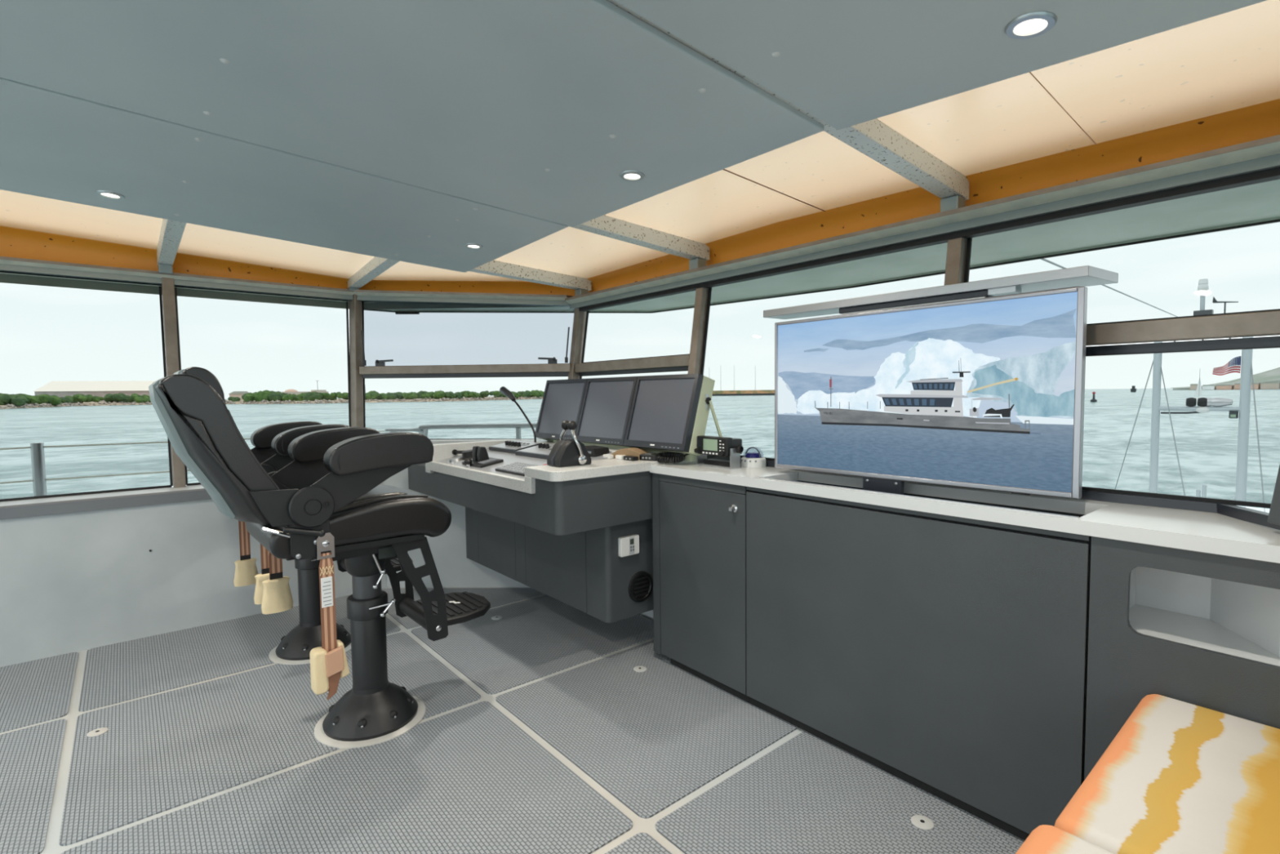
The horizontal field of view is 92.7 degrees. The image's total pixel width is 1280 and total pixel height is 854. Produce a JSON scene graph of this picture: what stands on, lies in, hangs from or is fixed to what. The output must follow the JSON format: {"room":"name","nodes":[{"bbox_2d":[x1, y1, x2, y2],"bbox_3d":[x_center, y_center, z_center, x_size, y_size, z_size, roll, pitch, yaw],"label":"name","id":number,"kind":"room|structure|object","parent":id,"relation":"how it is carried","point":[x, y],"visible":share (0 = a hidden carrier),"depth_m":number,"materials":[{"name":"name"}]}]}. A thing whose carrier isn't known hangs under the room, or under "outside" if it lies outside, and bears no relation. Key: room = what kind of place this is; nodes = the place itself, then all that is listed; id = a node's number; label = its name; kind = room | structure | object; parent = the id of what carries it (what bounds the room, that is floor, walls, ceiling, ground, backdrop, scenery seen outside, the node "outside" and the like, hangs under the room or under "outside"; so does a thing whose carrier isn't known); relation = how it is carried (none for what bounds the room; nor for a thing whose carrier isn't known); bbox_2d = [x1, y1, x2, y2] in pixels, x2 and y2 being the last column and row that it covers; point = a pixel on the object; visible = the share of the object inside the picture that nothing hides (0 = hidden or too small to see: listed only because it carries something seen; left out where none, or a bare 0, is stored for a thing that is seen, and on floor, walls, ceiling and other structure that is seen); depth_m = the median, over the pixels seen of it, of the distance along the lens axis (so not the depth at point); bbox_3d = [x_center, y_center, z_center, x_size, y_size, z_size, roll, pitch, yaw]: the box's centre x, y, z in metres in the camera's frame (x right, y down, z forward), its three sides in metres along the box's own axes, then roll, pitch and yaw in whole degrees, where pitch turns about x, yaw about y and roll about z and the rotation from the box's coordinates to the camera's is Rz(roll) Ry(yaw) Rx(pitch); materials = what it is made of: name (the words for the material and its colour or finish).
{"room":"control cabin","nodes":[
{"label":"control cabin","id":0,"kind":"room"},
{"bbox_2d":[0,256,386,666],"bbox_3d":[-3.866,0.225,2.986,4.920,2.272,0.364,-3,4,-40],"label":"wall","id":1,"kind":"structure","parent":0,"point":[78,572],"depth_m":3.56,"materials":[{"name":"paint"}]},
{"bbox_2d":[0,271,173,501],"bbox_3d":[-3.424,-0.239,3.474,1.162,1.279,0.129,-3,4,-40],"label":"window","id":2,"kind":"structure","parent":1,"relation":"in","point":[160,287],"depth_m":3.72,"materials":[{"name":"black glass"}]},
{"bbox_2d":[174,285,351,485],"bbox_3d":[-2.536,-0.290,4.222,1.038,1.279,0.129,-3,4,-40],"label":"window","id":3,"kind":"structure","parent":1,"relation":"in","point":[175,286],"depth_m":4.25,"materials":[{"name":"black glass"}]},
{"bbox_2d":[0,179,1279,314],"bbox_3d":[-1.379,-0.999,1.344,7.710,0.559,6.320,-3,4,-40],"label":"trim","id":4,"kind":"structure","parent":1,"relation":"attached to","point":[1256,204],"depth_m":3.26,"materials":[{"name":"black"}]},
{"bbox_2d":[182,366,225,403],"bbox_3d":[-2.164,-0.011,3.074,0.222,0.561,0.494,-3,4,-41],"label":"headrest cover","id":5,"kind":"object","parent":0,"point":[203,374],"depth_m":2.86,"materials":[{"name":"black leather"}]},
{"bbox_2d":[351,289,572,587],"bbox_3d":[-1.316,0.113,4.511,1.681,2.272,0.285,-1,3,2],"label":"wall","id":6,"kind":"structure","parent":0,"point":[448,549],"depth_m":4.48,"materials":[{"name":"paint"}]},
{"bbox_2d":[363,375,568,439],"bbox_3d":[-1.292,-0.139,4.518,1.567,0.484,0.068,0,3,3],"label":"window","id":7,"kind":"structure","parent":6,"relation":"in","point":[364,412],"depth_m":4.52,"materials":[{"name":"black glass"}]},
{"bbox_2d":[361,301,569,366],"bbox_3d":[-1.279,-0.705,4.544,1.630,0.511,0.065,0,3,3],"label":"window","id":8,"kind":"structure","parent":6,"relation":"in","point":[362,302],"depth_m":4.57,"materials":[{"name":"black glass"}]},
{"bbox_2d":[0,587,1024,853],"bbox_3d":[-1.629,1.390,1.206,5.943,0.089,5.353,-3,4,-40],"label":"floor","id":9,"kind":"structure","parent":0,"point":[541,724],"depth_m":2.35,"materials":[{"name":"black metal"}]},
{"bbox_2d":[173,366,413,660],"bbox_3d":[-1.843,0.460,3.377,1.117,1.540,0.685,-3,4,-41],"label":"chair","id":10,"kind":"object","parent":9,"relation":"on","point":[271,442],"visible":0.32,"depth_m":3.34,"materials":[{"name":"black leather"}]},
{"bbox_2d":[148,373,490,741],"bbox_3d":[-1.232,0.530,2.571,1.237,1.473,0.684,-3,4,-41],"label":"chair","id":11,"kind":"object","parent":9,"relation":"on","point":[330,504],"visible":1,"depth_m":2.38,"materials":[{"name":"black leather"}]},
{"bbox_2d":[155,373,279,491],"bbox_3d":[-1.558,0.067,2.264,0.354,0.507,0.494,-3,4,-41],"label":"cushion","id":12,"kind":"object","parent":11,"relation":"on","point":[200,428],"depth_m":2.06,"materials":[{"name":"black leather"}]},
{"bbox_2d":[322,581,331,605],"bbox_3d":[-1.150,0.611,2.244,0.028,0.086,0.001,-3,4,-41],"label":"print","id":13,"kind":"object","parent":11,"relation":"attached to","point":[326,581],"depth_m":2.24},
{"bbox_2d":[408,439,684,622],"bbox_3d":[-0.665,0.544,3.881,0.945,0.858,1.975,-3,4,-40],"label":"console","id":14,"kind":"object","parent":9,"relation":"on","point":[554,531],"visible":0.66,"depth_m":3.25,"materials":[{"name":"black"}]},
{"bbox_2d":[446,448,472,462],"bbox_3d":[-1.181,0.184,3.958,0.275,0.074,0.178,1,4,33],"label":"steering tiller","id":15,"kind":"object","parent":14,"relation":"on","point":[467,454],"visible":0.85,"depth_m":3.90,"materials":[{"name":"black plastic"}]},
{"bbox_2d":[462,445,503,467],"bbox_3d":[-0.965,0.177,3.673,0.185,0.118,0.260,-3,4,-40],"label":"joystick controller","id":16,"kind":"object","parent":14,"relation":"on","point":[481,459],"visible":1,"depth_m":3.64,"materials":[{"name":"black metal"}]},
{"bbox_2d":[488,440,541,453],"bbox_3d":[-0.826,0.125,4.044,0.203,0.065,0.370,-3,4,-40],"label":"panel","id":17,"kind":"object","parent":14,"relation":"on","point":[510,446],"visible":0.94,"depth_m":3.98,"materials":[{"name":"grey plastic"}]},
{"bbox_2d":[494,462,537,475],"bbox_3d":[-0.615,0.228,3.290,0.148,0.041,0.430,-3,4,-40],"label":"keyboard","id":18,"kind":"object","parent":14,"relation":"on","point":[517,468],"visible":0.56,"depth_m":3.33,"materials":[{"name":"plastic"}]},
{"bbox_2d":[499,386,536,442],"bbox_3d":[-0.840,-0.085,4.221,0.052,0.397,0.484,-3,4,-40],"label":"gooseneck microphone","id":19,"kind":"object","parent":14,"relation":"on","point":[504,390],"visible":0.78,"depth_m":4.25,"materials":[{"name":"black plastic"}]},
{"bbox_2d":[515,443,554,458],"bbox_3d":[-0.559,0.140,3.713,0.223,0.073,0.420,-3,4,-40],"label":"panel","id":20,"kind":"object","parent":14,"relation":"on","point":[542,451],"visible":0.62,"depth_m":3.71,"materials":[{"name":"grey"}]},
{"bbox_2d":[546,420,591,466],"bbox_3d":[-0.358,0.079,3.075,0.207,0.225,0.160,-3,4,-40],"label":"throttle lever","id":21,"kind":"object","parent":14,"relation":"on","point":[565,452],"visible":1,"depth_m":3.03,"materials":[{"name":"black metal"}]},
{"bbox_2d":[585,445,609,455],"bbox_3d":[-0.262,0.134,3.480,0.111,0.045,0.157,-3,4,-40],"label":"junction box","id":22,"kind":"object","parent":14,"relation":"on","point":[592,450],"visible":0.65,"depth_m":3.42,"materials":[{"name":"black plastic"}]},
{"bbox_2d":[617,533,639,556],"bbox_3d":[-0.057,0.618,3.184,0.124,0.100,0.028,-3,4,-40],"label":"thermostat","id":23,"kind":"object","parent":14,"relation":"attached to","point":[628,545],"visible":1,"depth_m":3.17,"materials":[{"name":"white plastic"}]},
{"bbox_2d":[535,373,722,461],"bbox_3d":[-0.135,-0.072,3.686,0.270,0.455,1.525,-3,4,-40],"label":"bank","id":24,"kind":"object","parent":14,"relation":"on","point":[662,413],"visible":0.93,"depth_m":3.45,"materials":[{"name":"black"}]},
{"bbox_2d":[535,378,587,439],"bbox_3d":[-0.516,-0.115,4.040,0.148,0.400,0.486,-3,4,-40],"label":"monitor","id":25,"kind":"object","parent":24,"relation":"on","point":[562,400],"depth_m":4.04,"materials":[{"name":"grey"}]},
{"bbox_2d":[575,376,637,446],"bbox_3d":[-0.199,-0.098,3.666,0.148,0.400,0.486,-3,4,-40],"label":"monitor","id":26,"kind":"object","parent":24,"relation":"on","point":[606,404],"depth_m":3.65,"materials":[{"name":"grey"}]},
{"bbox_2d":[623,373,703,452],"bbox_3d":[0.117,-0.081,3.292,0.148,0.400,0.486,-3,4,-40],"label":"monitor","id":27,"kind":"object","parent":24,"relation":"on","point":[665,412],"depth_m":3.25,"materials":[{"name":"grey"}]},
{"bbox_2d":[611,447,649,459],"bbox_3d":[-0.053,0.144,3.355,0.248,0.057,0.090,2,4,35],"label":"pouch","id":28,"kind":"object","parent":14,"relation":"on","point":[635,451],"visible":0.62,"depth_m":3.32,"materials":[{"name":"brown"}]},
{"bbox_2d":[623,455,638,461],"bbox_3d":[-0.049,0.167,3.268,0.041,0.022,0.080,-3,4,-40],"label":"socket","id":29,"kind":"object","parent":14,"relation":"on","point":[632,458],"visible":1,"depth_m":3.25,"materials":[{"name":"black plastic"}]},
{"bbox_2d":[627,570,653,601],"bbox_3d":[0.006,0.852,3.258,0.166,0.166,0.014,-3,4,-40],"label":"air vent","id":30,"kind":"object","parent":14,"relation":"attached to","point":[641,584],"visible":1,"depth_m":3.25,"materials":[{"name":"black plastic"}]},
{"bbox_2d":[639,453,660,461],"bbox_3d":[0.053,0.159,3.263,0.110,0.037,0.066,1,4,30],"label":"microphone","id":31,"kind":"object","parent":14,"relation":"on","point":[645,456],"visible":0.98,"depth_m":3.23,"materials":[{"name":"black plastic"}]},
{"bbox_2d":[651,472,749,702],"bbox_3d":[0.389,0.736,3.066,0.370,0.988,0.638,-3,4,-39],"label":"base cabinet","id":32,"kind":"object","parent":9,"relation":"on","point":[699,526],"visible":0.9,"depth_m":2.93,"materials":[{"name":"black"}]},
{"bbox_2d":[746,486,1091,840],"bbox_3d":[1.003,0.769,2.337,0.340,0.988,1.265,-3,4,-39],"label":"base cabinet","id":33,"kind":"object","parent":9,"relation":"on","point":[947,655],"visible":0.85,"depth_m":2.08,"materials":[{"name":"black"}]},
{"bbox_2d":[649,460,1279,563],"bbox_3d":[1.020,0.294,2.321,0.412,0.128,2.563,-3,4,-39],"label":"countertop","id":34,"kind":"structure","parent":33,"relation":"on","point":[1215,533],"depth_m":1.94,"materials":[{"name":"white"}]},
{"bbox_2d":[656,451,688,463],"bbox_3d":[0.175,0.143,3.203,0.135,0.092,0.254,-3,4,-40],"label":"coiled cord","id":35,"kind":"object","parent":34,"relation":"on","point":[676,457],"visible":0.91,"depth_m":3.18,"materials":[{"name":"black plastic"}]},
{"bbox_2d":[693,435,743,469],"bbox_3d":[0.399,0.123,3.063,0.135,0.152,0.266,-3,4,-37],"label":"radio","id":36,"kind":"object","parent":34,"relation":"on","point":[731,447],"visible":1,"depth_m":3.01,"materials":[{"name":"black plastic"}]},
{"bbox_2d":[740,446,766,467],"bbox_3d":[0.568,0.148,3.062,0.128,0.099,0.128,-3,4,-40],"label":"compass","id":37,"kind":"object","parent":34,"relation":"on","point":[751,460],"visible":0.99,"depth_m":3.02,"materials":[{"name":"white plastic"}]},
{"bbox_2d":[763,265,1118,498],"bbox_3d":[1.067,-0.083,2.421,0.235,0.872,1.265,-3,4,-40],"label":"television","id":38,"kind":"object","parent":34,"relation":"on","point":[977,384],"visible":1,"depth_m":2.22,"materials":[{"name":"grey"}]},
{"bbox_2d":[895,342,918,388],"bbox_3d":[1.017,-0.234,2.328,0.001,0.177,0.090,-3,4,-40],"label":"iceberg","id":39,"kind":"object","parent":38,"relation":"hanging from","point":[910,355],"depth_m":2.32,"materials":[{"name":"white ice"}]},
{"bbox_2d":[839,289,991,314],"bbox_3d":[1.028,-0.471,2.328,0.061,0.022,0.570,-3,4,-40],"label":"lamp","id":40,"kind":"object","parent":38,"relation":"on","point":[940,298],"depth_m":2.27,"materials":[{"name":"grey"}]},
{"bbox_2d":[1015,415,1073,424],"bbox_3d":[1.315,-0.022,1.988,0.001,0.025,0.166,-3,4,-40],"label":"iceberg","id":41,"kind":"object","parent":38,"relation":"attached to","point":[1033,420],"depth_m":1.98,"materials":[{"name":"white ice"}]},
{"bbox_2d":[1084,536,1279,780],"bbox_3d":[1.595,0.803,1.590,0.315,0.988,0.647,-3,4,-39],"label":"base cabinet","id":42,"kind":"object","parent":9,"relation":"on","point":[1200,628],"visible":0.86,"depth_m":1.65,"materials":[{"name":"grey"}]},
{"bbox_3d":[1.062,1.133,0.677,1.695,0.440,1.055,-3,4,-40],"label":"settee base","id":43,"kind":"object","parent":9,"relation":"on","visible":0},
{"bbox_2d":[1015,824,1114,853],"bbox_3d":[0.806,0.840,0.479,0.776,0.171,1.103,-3,4,-40],"label":"seat cushion","id":44,"kind":"object","parent":43,"relation":"on","point":[1045,838],"visible":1,"depth_m":1.06,"materials":[{"name":"fabric"}]},
{"bbox_2d":[1053,693,1279,853],"bbox_3d":[1.286,0.804,1.118,0.770,0.163,0.712,-3,4,-40],"label":"seat cushion","id":45,"kind":"object","parent":43,"relation":"on","point":[1178,776],"visible":0.91,"depth_m":1.22,"materials":[{"name":"fabric"}]},
{"bbox_2d":[0,0,1279,296],"bbox_3d":[-1.599,-0.967,1.179,6.160,0.492,5.930,-3,4,-40],"label":"ceiling","id":46,"kind":"structure","parent":0,"point":[350,144],"depth_m":1.89,"materials":[{"name":"grey"}]},
{"bbox_2d":[95,190,124,199],"bbox_3d":[-2.216,-0.970,2.555,0.094,0.013,0.094,1,3,22],"label":"recessed light","id":47,"kind":"object","parent":46,"relation":"in","point":[108,194],"visible":1,"depth_m":2.55,"materials":[{"name":"silver metal"}]},
{"bbox_2d":[464,243,482,248],"bbox_3d":[-0.883,-0.960,3.240,0.094,0.013,0.094,1,3,22],"label":"recessed light","id":48,"kind":"object","parent":46,"relation":"in","point":[471,246],"visible":1,"depth_m":3.24,"materials":[{"name":"silver metal"}]},
{"bbox_2d":[619,170,644,181],"bbox_3d":[-0.029,-0.933,2.268,0.094,0.013,0.094,2,4,44],"label":"recessed light","id":49,"kind":"object","parent":46,"relation":"in","point":[628,175],"visible":1,"depth_m":2.26,"materials":[{"name":"silver metal"}]},
{"bbox_2d":[1004,11,1057,39],"bbox_3d":[0.826,-0.849,1.292,0.094,0.015,0.094,0,3,10],"label":"recessed light","id":50,"kind":"object","parent":46,"relation":"in","point":[1032,24],"visible":1,"depth_m":1.29,"materials":[{"name":"silver metal"}]},
{"bbox_2d":[564,134,1279,619],"bbox_3d":[0.675,0.230,2.804,0.656,2.180,4.275,-3,4,-40],"label":"wall","id":51,"kind":"structure","parent":0,"point":[1258,161],"depth_m":2.14,"materials":[{"name":"metal"}]},
{"bbox_2d":[579,369,688,378],"bbox_3d":[-0.081,-0.116,3.988,0.087,0.488,1.162,-3,4,-40],"label":"window","id":52,"kind":"structure","parent":51,"relation":"in","point":[580,376],"depth_m":3.96,"materials":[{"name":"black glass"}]},
{"bbox_2d":[581,311,689,363],"bbox_3d":[-0.027,-0.645,4.010,0.076,0.417,1.162,-3,4,-40],"label":"window","id":53,"kind":"structure","parent":51,"relation":"in","point":[587,313],"depth_m":4.44,"materials":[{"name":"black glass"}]},
{"bbox_2d":[700,287,774,460],"bbox_3d":[0.794,-0.317,2.993,0.160,0.976,1.358,-3,4,-40],"label":"window","id":54,"kind":"structure","parent":51,"relation":"in","point":[710,288],"depth_m":3.51,"materials":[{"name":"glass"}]},
{"bbox_2d":[964,237,1279,324],"bbox_3d":[1.730,-0.547,1.933,0.077,0.424,1.337,-3,4,-40],"label":"window","id":55,"kind":"structure","parent":51,"relation":"in","point":[969,240],"depth_m":2.05,"materials":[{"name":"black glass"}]},
{"bbox_2d":[1081,346,1279,508],"bbox_3d":[1.675,-0.012,1.910,0.084,0.469,1.337,-3,4,-40],"label":"window","id":56,"kind":"structure","parent":51,"relation":"in","point":[1241,503],"depth_m":1.88,"materials":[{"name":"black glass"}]},
{"bbox_2d":[1040,258,1177,316],"bbox_3d":[6.034,-1.464,7.264,0.012,0.530,11.345,2,4,45],"label":"forestay","id":57,"kind":"object","parent":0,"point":[1044,260],"visible":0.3,"depth_m":5.53,"materials":[{"name":"silver metal"}]},
{"label":"outside","id":58,"kind":"structure","parent":0,"visible":0},
{"bbox_2d":[0,396,542,408],"bbox_3d":[-212.419,-29.832,646.762,682.057,2.900,396.928,-3,4,-40],"label":"ground","id":59,"kind":"structure","parent":58,"point":[337,399],"depth_m":474.29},
{"bbox_2d":[0,393,28,405],"bbox_3d":[-360.047,-14.686,348.435,15.933,8.765,13.479,-3,4,-40],"label":"tree","id":60,"kind":"object","parent":59,"relation":"on","point":[5,398],"visible":0.92,"depth_m":345.99,"materials":[{"name":"green plant"}]},
{"bbox_2d":[22,394,38,403],"bbox_3d":[-370.999,-15.986,369.482,10.503,7.314,11.393,-3,4,-40],"label":"tree","id":61,"kind":"object","parent":59,"relation":"on","point":[34,399],"visible":0.5,"depth_m":369.83,"materials":[{"name":"green plant"}]},
{"bbox_2d":[35,394,61,405],"bbox_3d":[-386.566,-16.902,395.902,16.560,9.211,15.022,-3,4,-40],"label":"tree","id":62,"kind":"object","parent":59,"relation":"on","point":[54,400],"visible":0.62,"depth_m":394.55,"materials":[{"name":"green plant"}]},
{"bbox_2d":[64,394,100,403],"bbox_3d":[-417.623,-20.817,456.862,20.721,7.883,18.034,-3,4,-40],"label":"tree","id":63,"kind":"object","parent":59,"relation":"on","point":[89,397],"visible":0.8,"depth_m":454.46,"materials":[{"name":"green plant"}]},
{"bbox_2d":[32,380,155,401],"bbox_3d":[-500.044,-32.383,572.676,102.714,22.200,92.485,-3,4,-40],"label":"warehouse","id":64,"kind":"structure","parent":59,"relation":"on","point":[60,388],"depth_m":562.27,"materials":[{"name":"beige"}]},
{"bbox_2d":[103,393,132,402],"bbox_3d":[-409.748,-22.117,479.090,17.296,9.289,20.217,-3,4,-40],"label":"tree","id":65,"kind":"object","parent":59,"relation":"on","point":[117,397],"visible":0.94,"depth_m":475.68,"materials":[{"name":"green plant"}]},
{"bbox_2d":[128,393,150,403],"bbox_3d":[-401.840,-21.782,489.162,15.299,10.549,18.070,-3,4,-40],"label":"tree","id":66,"kind":"object","parent":59,"relation":"on","point":[138,398],"visible":0.73,"depth_m":485.30,"materials":[{"name":"green plant"}]},
{"bbox_2d":[228,391,248,399],"bbox_3d":[-356.565,-26.986,543.775,16.000,9.400,11.000,-3,4,-40],"label":"house","id":67,"kind":"structure","parent":59,"relation":"on","point":[235,393],"depth_m":539.02,"materials":[{"name":"beige"}]},
{"bbox_2d":[243,391,257,401],"bbox_3d":[-290.458,-21.285,458.992,13.109,10.181,14.059,-3,4,-40],"label":"tree","id":68,"kind":"object","parent":59,"relation":"on","point":[250,396],"visible":0.49,"depth_m":454.01,"materials":[{"name":"green plant"}]},
{"bbox_2d":[253,390,275,401],"bbox_3d":[-280.152,-21.933,457.755,16.479,11.583,17.587,-3,4,-40],"label":"tree","id":69,"kind":"object","parent":59,"relation":"on","point":[260,396],"visible":0.56,"depth_m":450.75,"materials":[{"name":"green plant"}]},
{"bbox_2d":[0,391,531,404],"bbox_3d":[-211.433,-30.411,593.082,584.489,8.282,262.224,-3,4,-40],"label":"shrubs","id":70,"kind":"object","parent":59,"relation":"on","point":[478,395],"visible":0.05,"depth_m":479.77,"materials":[{"name":"green plant"}]},
{"bbox_2d":[0,396,542,408],"bbox_3d":[-198.807,-26.051,578.002,570.043,4.737,268.556,-3,4,-40],"label":"rocks","id":71,"kind":"object","parent":59,"relation":"on","point":[11,406],"visible":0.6,"depth_m":450.20},
{"bbox_2d":[268,391,288,400],"bbox_3d":[-268.783,-21.885,454.434,13.717,9.797,13.433,-3,4,-40],"label":"tree","id":72,"kind":"object","parent":59,"relation":"on","point":[277,395],"visible":0.76,"depth_m":449.71,"materials":[{"name":"green plant"}]},
{"bbox_2d":[282,393,298,400],"bbox_3d":[-255.343,-20.559,449.575,14.629,8.182,10.107,-3,4,-40],"label":"tree","id":73,"kind":"object","parent":59,"relation":"on","point":[287,397],"visible":0.62,"depth_m":445.18,"materials":[{"name":"green plant"}]},
{"bbox_2d":[280,389,328,395],"bbox_3d":[-338.381,-32.304,616.572,40.000,11.700,16.000,-3,4,-40],"label":"building","id":74,"kind":"structure","parent":59,"relation":"on","point":[288,391],"depth_m":605.74,"materials":[{"name":"beige"}]},
{"bbox_2d":[302,391,322,400],"bbox_3d":[-237.372,-21.027,442.559,12.102,9.683,12.224,-3,4,-40],"label":"tree","id":75,"kind":"object","parent":59,"relation":"on","point":[312,396],"visible":0.78,"depth_m":439.29,"materials":[{"name":"green plant"}]},
{"bbox_2d":[329,391,348,399],"bbox_3d":[-228.818,-23.490,464.324,13.462,6.645,11.513,-3,4,-40],"label":"tree","id":76,"kind":"object","parent":59,"relation":"on","point":[344,395],"visible":0.99,"depth_m":461.67,"materials":[{"name":"green plant"}]},
{"bbox_2d":[365,390,379,399],"bbox_3d":[-214.476,-24.825,487.706,10.564,8.651,15.518,-3,4,-40],"label":"tree","id":77,"kind":"object","parent":59,"relation":"on","point":[374,394],"visible":0.98,"depth_m":482.82,"materials":[{"name":"green plant"}]},
{"bbox_2d":[386,391,403,399],"bbox_3d":[-198.359,-24.100,491.426,13.870,7.842,12.742,-3,4,-40],"label":"tree","id":78,"kind":"object","parent":59,"relation":"on","point":[392,396],"visible":0.92,"depth_m":486.85,"materials":[{"name":"green plant"}]},
{"bbox_2d":[421,391,436,398],"bbox_3d":[-169.742,-25.137,495.726,13.813,7.413,10.839,-3,4,-40],"label":"tree","id":79,"kind":"object","parent":59,"relation":"on","point":[428,394],"visible":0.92,"depth_m":492.82,"materials":[{"name":"green plant"}]},
{"bbox_2d":[434,390,444,399],"bbox_3d":[-164.089,-25.578,498.528,10.603,9.066,13.722,-3,4,-40],"label":"tree","id":80,"kind":"object","parent":59,"relation":"on","point":[439,394],"visible":0.94,"depth_m":493.91,"materials":[{"name":"green plant"}]},
{"bbox_2d":[444,391,462,398],"bbox_3d":[-155.901,-25.747,505.419,15.591,7.672,14.086,-3,4,-40],"label":"tree","id":81,"kind":"object","parent":59,"relation":"on","point":[450,394],"visible":0.97,"depth_m":499.98,"materials":[{"name":"green plant"}]},
{"bbox_2d":[524,390,541,397],"bbox_3d":[-116.444,-34.997,659.000,17.783,10.366,16.472,-3,4,-40],"label":"tree","id":82,"kind":"object","parent":59,"relation":"on","point":[534,393],"visible":0.65,"depth_m":655.28,"materials":[{"name":"green plant"}]},
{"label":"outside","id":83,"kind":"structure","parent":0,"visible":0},
{"bbox_2d":[1172,367,1279,390],"bbox_3d":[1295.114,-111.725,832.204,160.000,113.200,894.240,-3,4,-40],"label":"ground","id":84,"kind":"structure","parent":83,"point":[1273,375],"depth_m":1093.38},
{"bbox_2d":[1216,384,1232,389],"bbox_3d":[1034.820,-70.755,1081.592,13.000,8.600,21.000,-3,4,-40],"label":"building","id":85,"kind":"structure","parent":84,"relation":"on","point":[1218,386],"depth_m":1077.35,"materials":[{"name":"beige"}]},
{"bbox_2d":[1234,382,1258,389],"bbox_3d":[1054.407,-70.876,1061.458,13.000,10.600,31.000,-3,4,-40],"label":"building","id":86,"kind":"structure","parent":84,"relation":"on","point":[1237,385],"depth_m":1052.39,"materials":[{"name":"beige"}]},
{"bbox_2d":[1260,382,1279,389],"bbox_3d":[1073.998,-70.498,1041.352,13.000,11.600,23.000,-3,4,-40],"label":"building","id":87,"kind":"structure","parent":84,"relation":"on","point":[1264,385],"depth_m":1037.22,"materials":[{"name":"beige"}]},
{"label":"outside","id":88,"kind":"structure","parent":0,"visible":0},
{"bbox_2d":[0,388,1279,512],"bbox_3d":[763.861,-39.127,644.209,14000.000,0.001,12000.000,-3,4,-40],"label":"sea","id":89,"kind":"structure","parent":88,"point":[1206,443],"depth_m":67.93,"materials":[{"name":"liquid"}]},
{"bbox_2d":[711,390,774,395],"bbox_3d":[133.586,-49.221,894.818,97.918,8.800,112.077,-3,4,-40],"label":"jetty","id":90,"kind":"object","parent":89,"relation":"in","point":[717,393],"visible":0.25,"depth_m":887.18,"materials":[{"name":"grey"}]},
{"bbox_2d":[1194,374,1205,399],"bbox_3d":[202.405,-15.472,220.860,1.200,11.196,3.230,-3,4,-40],"label":"boat","id":91,"kind":"object","parent":89,"relation":"on","point":[1198,392],"visible":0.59,"depth_m":220.94,"materials":[{"name":"white"}]},
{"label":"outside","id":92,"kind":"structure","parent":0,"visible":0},
{"bbox_3d":[-1.305,1.522,1.651,8.400,0.210,7.300,-3,4,-40],"label":"trim","id":93,"kind":"structure","parent":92,"visible":0},
{"bbox_2d":[30,442,47,496],"bbox_3d":[-3.804,0.710,3.892,0.140,1.222,0.140,-3,4,-40],"label":"stanchion","id":94,"kind":"object","parent":93,"relation":"on","point":[37,449],"visible":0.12,"depth_m":3.85,"materials":[{"name":"silver metal"}]},
{"bbox_2d":[385,423,537,438],"bbox_3d":[-1.076,0.601,5.020,2.000,1.257,0.141,0,3,3],"label":"handrail","id":95,"kind":"object","parent":93,"relation":"on","point":[423,429],"visible":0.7,"depth_m":4.99,"materials":[{"name":"metal"}]},
{"bbox_3d":[-2.123,0.626,5.309,0.140,1.200,0.140,-3,4,-40],"label":"stanchion","id":96,"kind":"object","parent":93,"relation":"on","visible":0},
{"bbox_2d":[0,430,385,484],"bbox_3d":[-4.305,0.265,3.447,5.700,0.230,0.012,-3,4,-40],"label":"lifelines","id":97,"kind":"object","parent":96,"relation":"attached to","point":[61,446],"visible":0.39,"depth_m":4.03,"materials":[{"name":"grey metal"}]},
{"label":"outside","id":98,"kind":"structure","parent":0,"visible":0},
{"bbox_3d":[6.833,2.444,8.444,13.900,0.250,7.100,-3,4,-40],"label":"trim","id":99,"kind":"structure","parent":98,"visible":0},
{"bbox_2d":[1115,279,1265,511],"bbox_3d":[9.906,-0.275,11.213,0.733,4.810,2.471,-3,4,-33],"label":"mast","id":100,"kind":"object","parent":99,"relation":"on","point":[1246,373],"visible":0.69,"depth_m":10.98,"materials":[{"name":"grey paint"}]},
{"bbox_2d":[1199,292,1206,310],"bbox_3d":[10.188,-2.103,11.067,0.100,0.670,0.100,-3,4,-40],"label":"light","id":101,"kind":"object","parent":100,"relation":"attached to","point":[1202,295],"depth_m":11.03,"materials":[{"name":"grey"}]},
{"bbox_2d":[1197,279,1208,293],"bbox_3d":[10.183,-2.552,11.043,0.146,0.250,0.150,-3,4,-40],"label":"light","id":102,"kind":"object","parent":100,"relation":"attached to","point":[1203,286],"depth_m":11.00,"materials":[{"name":"white plastic"}]},
{"bbox_2d":[1195,406,1210,413],"bbox_3d":[10.248,-0.318,11.116,0.140,0.126,0.224,-3,4,-40],"label":"boat wake","id":103,"kind":"object","parent":100,"relation":"attached to","point":[1198,409],"depth_m":11.08,"materials":[{"name":"white liquid"}]},
{"bbox_2d":[1212,355,1240,375],"bbox_3d":[10.424,-1.085,10.857,0.107,0.334,0.360,-3,4,-40],"label":"flag","id":104,"kind":"object","parent":100,"relation":"hanging from","point":[1233,365],"visible":1,"depth_m":10.81,"materials":[{"name":"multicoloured fabric"}]},
{"bbox_2d":[1228,410,1238,418],"bbox_3d":[10.508,-0.219,10.810,0.126,0.130,0.110,-3,4,-40],"label":"work lamp","id":105,"kind":"object","parent":100,"relation":"attached to","point":[1233,414],"depth_m":10.77,"materials":[{"name":"grey plastic"}]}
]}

